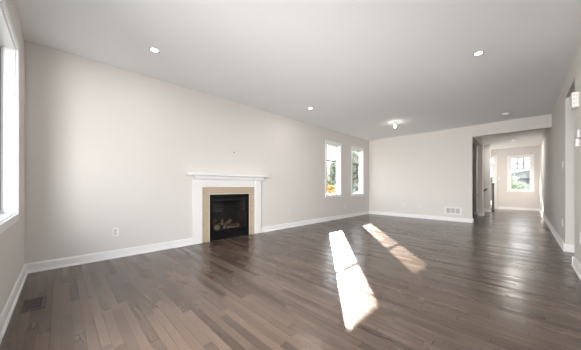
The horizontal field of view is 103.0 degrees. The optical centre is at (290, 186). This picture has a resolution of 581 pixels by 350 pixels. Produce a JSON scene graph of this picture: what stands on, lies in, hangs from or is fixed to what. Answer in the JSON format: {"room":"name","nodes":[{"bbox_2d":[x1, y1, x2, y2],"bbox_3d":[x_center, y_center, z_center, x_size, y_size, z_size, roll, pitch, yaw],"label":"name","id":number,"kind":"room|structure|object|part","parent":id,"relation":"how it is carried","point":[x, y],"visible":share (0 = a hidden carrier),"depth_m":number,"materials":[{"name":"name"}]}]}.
{"room":"empty living room","nodes":[
{"label":"empty living room","id":0,"kind":"room"},
{"bbox_2d":[0,0,24,314],"bbox_3d":[-1.036,-0.351,0.468,0.200,2.743,6.123,0,0,-45],"label":"wall","id":1,"kind":"structure","parent":0,"point":[12,240],"depth_m":2.32,"materials":[{"name":"white paint"}]},
{"bbox_2d":[0,0,18,233],"bbox_3d":[-2.248,-0.517,1.753,0.150,1.670,1.179,0,0,-45],"label":"window","id":2,"kind":"structure","parent":1,"relation":"in","point":[9,46],"depth_m":2.12,"materials":[{"name":"white paint"}]},
{"bbox_2d":[0,264,27,343],"bbox_3d":[-1.498,0.963,1.095,0.026,0.115,4.582,0,0,-45],"label":"baseboard","id":3,"kind":"structure","parent":1,"relation":"attached to","point":[8,309],"depth_m":1.90,"materials":[{"name":"white paint"}]},
{"bbox_2d":[25,40,368,263],"bbox_3d":[-0.158,-0.351,5.742,8.868,2.743,0.139,0,0,-45],"label":"wall","id":4,"kind":"structure","parent":0,"point":[107,147],"depth_m":3.51,"materials":[{"name":"white paint"}]},
{"bbox_2d":[112,227,118,235],"bbox_3d":[-2.507,0.648,3.313,0.074,0.120,0.009,0,0,-45],"label":"wall outlet","id":5,"kind":"object","parent":4,"relation":"attached to","point":[115,231],"visible":1,"depth_m":3.31,"materials":[{"name":"white plastic"}]},
{"bbox_2d":[26,211,368,273],"bbox_3d":[-0.072,0.963,5.712,8.548,0.115,0.026,0,0,-45],"label":"baseboard","id":6,"kind":"structure","parent":4,"relation":"attached to","point":[33,267],"depth_m":3.42,"materials":[{"name":"white paint"}]},
{"bbox_2d":[325,140,341,197],"bbox_3d":[1.285,-0.529,7.161,0.868,1.705,0.161,0,0,-45],"label":"window","id":7,"kind":"structure","parent":4,"relation":"in","point":[338,146],"depth_m":7.37,"materials":[{"name":"white paint"}]},
{"bbox_3d":[1.245,-0.529,7.201,0.718,1.555,0.048,0,0,-45],"label":"sash","id":8,"kind":"part","parent":7,"relation":"part of","materials":[{"name":"white plastic"}]},
{"bbox_2d":[351,146,363,195],"bbox_3d":[2.319,-0.529,8.185,0.870,1.705,0.161,0,0,-45],"label":"window","id":9,"kind":"structure","parent":4,"relation":"in","point":[360,150],"depth_m":8.39,"materials":[{"name":"white paint"}]},
{"bbox_3d":[2.279,-0.529,8.225,0.720,1.555,0.048,0,0,-45],"label":"sash","id":10,"kind":"part","parent":9,"relation":"part of","materials":[{"name":"white plastic"}]},
{"bbox_2d":[0,209,580,349],"bbox_3d":[4.201,1.080,5.636,15.100,0.120,6.700,0,0,-45],"label":"floor","id":11,"kind":"structure","parent":0,"point":[501,280],"depth_m":2.19,"materials":[{"name":"brown wood"}]},
{"bbox_2d":[21,295,46,312],"bbox_3d":[-2.230,1.018,2.014,0.135,0.005,0.290,0,0,-45],"label":"floor vent","id":12,"kind":"object","parent":11,"relation":"in","point":[38,302],"visible":1,"depth_m":2.00,"materials":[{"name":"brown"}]},
{"bbox_2d":[185,172,269,244],"bbox_3d":[-1.143,0.388,4.555,1.755,1.264,0.163,0,0,-45],"label":"fireplace mantel","id":13,"kind":"object","parent":11,"relation":"on","point":[200,180],"visible":1,"depth_m":4.36,"materials":[{"name":"white paint"}]},
{"bbox_2d":[185,172,269,177],"bbox_3d":[-1.143,-0.224,4.555,1.755,0.040,0.163,0,0,-45],"label":"mantel shelf","id":14,"kind":"object","parent":13,"relation":"attached to","point":[211,175],"depth_m":4.35,"materials":[{"name":"white paint"}]},
{"bbox_2d":[202,187,253,242],"bbox_3d":[-1.196,0.515,4.608,1.160,1.010,0.012,0,0,-45],"label":"tile surround","id":15,"kind":"object","parent":13,"relation":"attached to","point":[206,191],"visible":1,"depth_m":4.37,"materials":[{"name":"beige tile"}]},
{"bbox_3d":[-1.159,-0.172,4.581,1.534,0.064,0.104,0,0,-45],"label":"bed moulding","id":16,"kind":"part","parent":13,"relation":"part of","materials":[{"name":"white paint"}]},
{"bbox_2d":[210,194,248,240],"bbox_3d":[-1.345,0.583,4.760,0.871,0.866,0.461,0,0,-45],"label":"gas fireplace","id":17,"kind":"object","parent":11,"relation":"on","point":[235,207],"visible":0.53,"depth_m":4.87,"materials":[{"name":"black metal"}]},
{"bbox_2d":[214,223,221,229],"bbox_3d":[-1.440,0.791,4.593,0.112,0.114,0.238,0,0,-6],"label":"log","id":18,"kind":"object","parent":17,"relation":"on","point":[217,226],"visible":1,"depth_m":4.51,"materials":[{"name":"ceramic"}]},
{"bbox_2d":[213,227,241,232],"bbox_3d":[-1.343,0.872,4.754,0.660,0.020,0.252,0,0,-45],"label":"tray","id":19,"kind":"object","parent":17,"relation":"on","point":[221,229],"depth_m":4.66,"materials":[{"name":"black metal"}]},
{"bbox_2d":[224,219,232,225],"bbox_3d":[-1.295,0.742,4.802,0.194,0.159,0.092,0,0,-16],"label":"log","id":20,"kind":"object","parent":17,"relation":"in","point":[229,221],"visible":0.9,"depth_m":4.77,"materials":[{"name":"ceramic"}]},
{"bbox_3d":[-1.215,0.573,4.628,0.761,0.610,0.018,0,0,-45],"label":"glass frame","id":21,"kind":"part","parent":17,"relation":"part of","materials":[{"name":"black glass"}]},
{"bbox_3d":[-1.216,0.947,4.630,0.761,0.138,0.074,0,0,-45],"label":"panel","id":22,"kind":"part","parent":17,"relation":"part of","materials":[{"name":"black metal"}]},
{"bbox_2d":[213,198,246,200],"bbox_3d":[-1.209,0.249,4.623,0.761,0.038,0.074,0,0,-45],"label":"hood","id":23,"kind":"object","parent":17,"relation":"attached to","point":[221,199],"depth_m":4.59,"materials":[{"name":"black metal"}]},
{"bbox_2d":[228,224,239,227],"bbox_3d":[-1.163,0.811,4.771,0.265,0.062,0.065,0,0,-45],"label":"log","id":24,"kind":"object","parent":17,"relation":"on","point":[235,225],"visible":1,"depth_m":4.75,"materials":[{"name":"ceramic"}]},
{"bbox_2d":[491,183,494,211],"bbox_3d":[8.304,0.438,9.479,0.108,1.165,0.108,0,0,-45],"label":"newel post","id":25,"kind":"object","parent":11,"relation":"on","point":[492,184],"visible":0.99,"depth_m":9.44,"materials":[{"name":"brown wood"}]},
{"bbox_3d":[8.304,0.470,9.479,0.080,1.100,0.080,0,0,-45],"label":"post","id":26,"kind":"part","parent":25,"relation":"part of","materials":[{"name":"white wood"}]},
{"bbox_2d":[15,0,580,149],"bbox_3d":[4.201,-1.798,5.636,15.100,0.150,6.700,0,0,-45],"label":"ceiling","id":27,"kind":"structure","parent":0,"point":[362,67],"depth_m":2.97,"materials":[{"name":"white paint"}]},
{"bbox_2d":[149,47,159,52],"bbox_3d":[-1.710,-1.719,2.908,0.114,0.008,0.114,0,0,-45],"label":"recessed light","id":28,"kind":"object","parent":27,"relation":"in","point":[153,49],"visible":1,"depth_m":2.90,"materials":[{"name":"grey"}]},
{"bbox_2d":[473,51,483,55],"bbox_3d":[2.423,-1.719,2.982,0.114,0.008,0.114,0,0,-45],"label":"recessed light","id":29,"kind":"object","parent":27,"relation":"in","point":[477,53],"visible":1,"depth_m":2.98,"materials":[{"name":"grey"}]},
{"bbox_2d":[369,114,551,218],"bbox_3d":[4.615,-0.351,7.144,0.130,2.743,4.579,0,0,-45],"label":"wall","id":30,"kind":"structure","parent":0,"point":[433,170],"depth_m":7.29,"materials":[{"name":"white paint"}]},
{"bbox_2d":[369,211,473,222],"bbox_3d":[4.100,0.963,7.665,0.182,0.115,3.119,0,0,-45],"label":"baseboard","id":31,"kind":"structure","parent":30,"relation":"attached to","point":[467,220],"depth_m":7.36,"materials":[{"name":"white paint"}]},
{"bbox_2d":[444,207,461,214],"bbox_3d":[4.810,0.711,6.848,0.011,0.218,0.434,0,0,-45],"label":"air vent","id":32,"kind":"object","parent":30,"relation":"in","point":[447,210],"visible":1,"depth_m":6.83,"materials":[{"name":"white plastic"}]},
{"bbox_2d":[473,143,476,210],"bbox_3d":[6.428,-0.351,9.057,0.120,2.743,1.370,0,0,-45],"label":"wall","id":33,"kind":"structure","parent":0,"point":[474,145],"depth_m":8.57,"materials":[{"name":"white paint"}]},
{"bbox_2d":[473,137,483,212],"bbox_3d":[6.071,-0.351,7.543,2.499,2.743,0.120,0,0,-45],"label":"wall","id":34,"kind":"structure","parent":0,"point":[479,141],"depth_m":8.14,"materials":[{"name":"white paint"}]},
{"bbox_2d":[473,208,491,215],"bbox_3d":[6.902,0.963,9.320,2.076,0.115,1.664,0,0,-45],"label":"baseboard","id":35,"kind":"structure","parent":34,"relation":"attached to","point":[485,210],"depth_m":8.56,"materials":[{"name":"white paint"}]},
{"bbox_2d":[477,144,490,208],"bbox_3d":[7.448,-0.351,10.159,0.120,2.743,2.038,0,0,-45],"label":"wall","id":36,"kind":"structure","parent":0,"point":[487,148],"depth_m":9.46,"materials":[{"name":"white paint"}]},
{"bbox_2d":[491,145,539,208],"bbox_3d":[9.804,-0.351,10.408,0.180,2.743,5.000,0,0,-45],"label":"wall","id":37,"kind":"structure","parent":0,"point":[504,198],"depth_m":10.18,"materials":[{"name":"white paint"}]},
{"bbox_2d":[491,155,496,208],"bbox_3d":[9.142,-0.207,11.029,0.148,2.455,1.065,0,0,-45],"label":"door","id":38,"kind":"structure","parent":37,"relation":"in","point":[494,165],"depth_m":10.64,"materials":[{"name":"white paint"}]},
{"bbox_2d":[497,206,538,210],"bbox_3d":[9.942,0.963,10.123,0.026,0.115,1.319,0,0,-45],"label":"baseboard","id":39,"kind":"structure","parent":37,"relation":"attached to","point":[498,207],"depth_m":10.10,"materials":[{"name":"white paint"}]},
{"bbox_2d":[507,154,533,191],"bbox_3d":[10.050,-0.574,10.111,0.146,1.604,0.834,0,0,-45],"label":"window","id":40,"kind":"structure","parent":37,"relation":"in","point":[531,156],"depth_m":10.08,"materials":[{"name":"white paint"}]},
{"bbox_3d":[10.084,-0.574,10.145,0.048,1.428,0.658,0,0,-45],"label":"sash","id":41,"kind":"part","parent":40,"relation":"part of","materials":[{"name":"white plastic"}]},
{"bbox_2d":[540,38,580,264],"bbox_3d":[5.301,-0.351,4.519,14.507,2.743,0.116,0,0,-45],"label":"wall","id":42,"kind":"structure","parent":0,"point":[560,189],"depth_m":3.73,"materials":[{"name":"white paint"}]},
{"bbox_2d":[539,208,580,279],"bbox_3d":[5.292,0.963,4.529,14.507,0.115,0.142,0,0,-45],"label":"baseboard","id":43,"kind":"structure","parent":42,"relation":"attached to","point":[575,264],"depth_m":3.64,"materials":[{"name":"white paint"}]},
{"bbox_2d":[570,91,578,109],"bbox_3d":[3.458,-1.045,2.817,0.142,0.180,0.056,0,0,-45],"label":"door chime","id":44,"kind":"object","parent":42,"relation":"attached to","point":[574,98],"visible":1,"depth_m":2.77,"materials":[{"name":"white plastic"}]},
{"bbox_2d":[575,139,579,147],"bbox_3d":[3.414,-0.519,2.756,0.100,0.098,0.031,0,0,-45],"label":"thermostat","id":45,"kind":"object","parent":42,"relation":"attached to","point":[577,141],"visible":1,"depth_m":2.72,"materials":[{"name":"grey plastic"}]},
{"label":"outside","id":46,"kind":"structure","parent":0,"visible":0},
{"bbox_3d":[16.304,1.490,16.138,17.120,0.060,18.000,0,0,-45],"label":"ground","id":47,"kind":"structure","parent":46,"visible":0},
{"bbox_2d":[511,175,529,188],"bbox_3d":[16.977,0.334,17.720,2.288,2.384,1.550,0,0,26],"label":"street tree","id":48,"kind":"object","parent":47,"relation":"on","point":[517,184],"visible":0.19,"depth_m":17.27,"materials":[{"name":"green plant"}]},
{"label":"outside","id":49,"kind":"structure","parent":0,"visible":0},
{"bbox_3d":[7.215,1.580,28.248,90.000,0.120,90.000,0,0,-45],"label":"ground","id":50,"kind":"structure","parent":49,"visible":0},
{"bbox_2d":[327,167,335,193],"bbox_3d":[3.553,-0.360,23.321,2.675,3.770,2.712,0,0,-45],"label":"tree","id":51,"kind":"object","parent":50,"relation":"on","point":[328,178],"visible":0.23,"depth_m":22.84,"materials":[{"name":"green plant"}]},
{"bbox_2d":[327,184,335,193],"bbox_3d":[1.782,0.671,12.727,1.653,1.711,1.226,0,0,23],"label":"bush","id":52,"kind":"object","parent":50,"relation":"on","point":[329,186],"visible":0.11,"depth_m":12.54,"materials":[{"name":"yellow plant"}]},
{"bbox_2d":[327,151,358,192],"bbox_3d":[5.800,-0.927,19.474,3.202,5.007,6.434,0,0,-45],"label":"tree","id":53,"kind":"object","parent":50,"relation":"on","point":[332,167],"visible":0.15,"depth_m":19.30,"materials":[{"name":"green plant"}]},
{"bbox_2d":[491,170,529,199],"bbox_3d":[28.132,-0.355,25.596,8.800,3.750,10.400,0,0,-45],"label":"house","id":54,"kind":"structure","parent":50,"relation":"on","point":[524,176],"depth_m":24.69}
]}

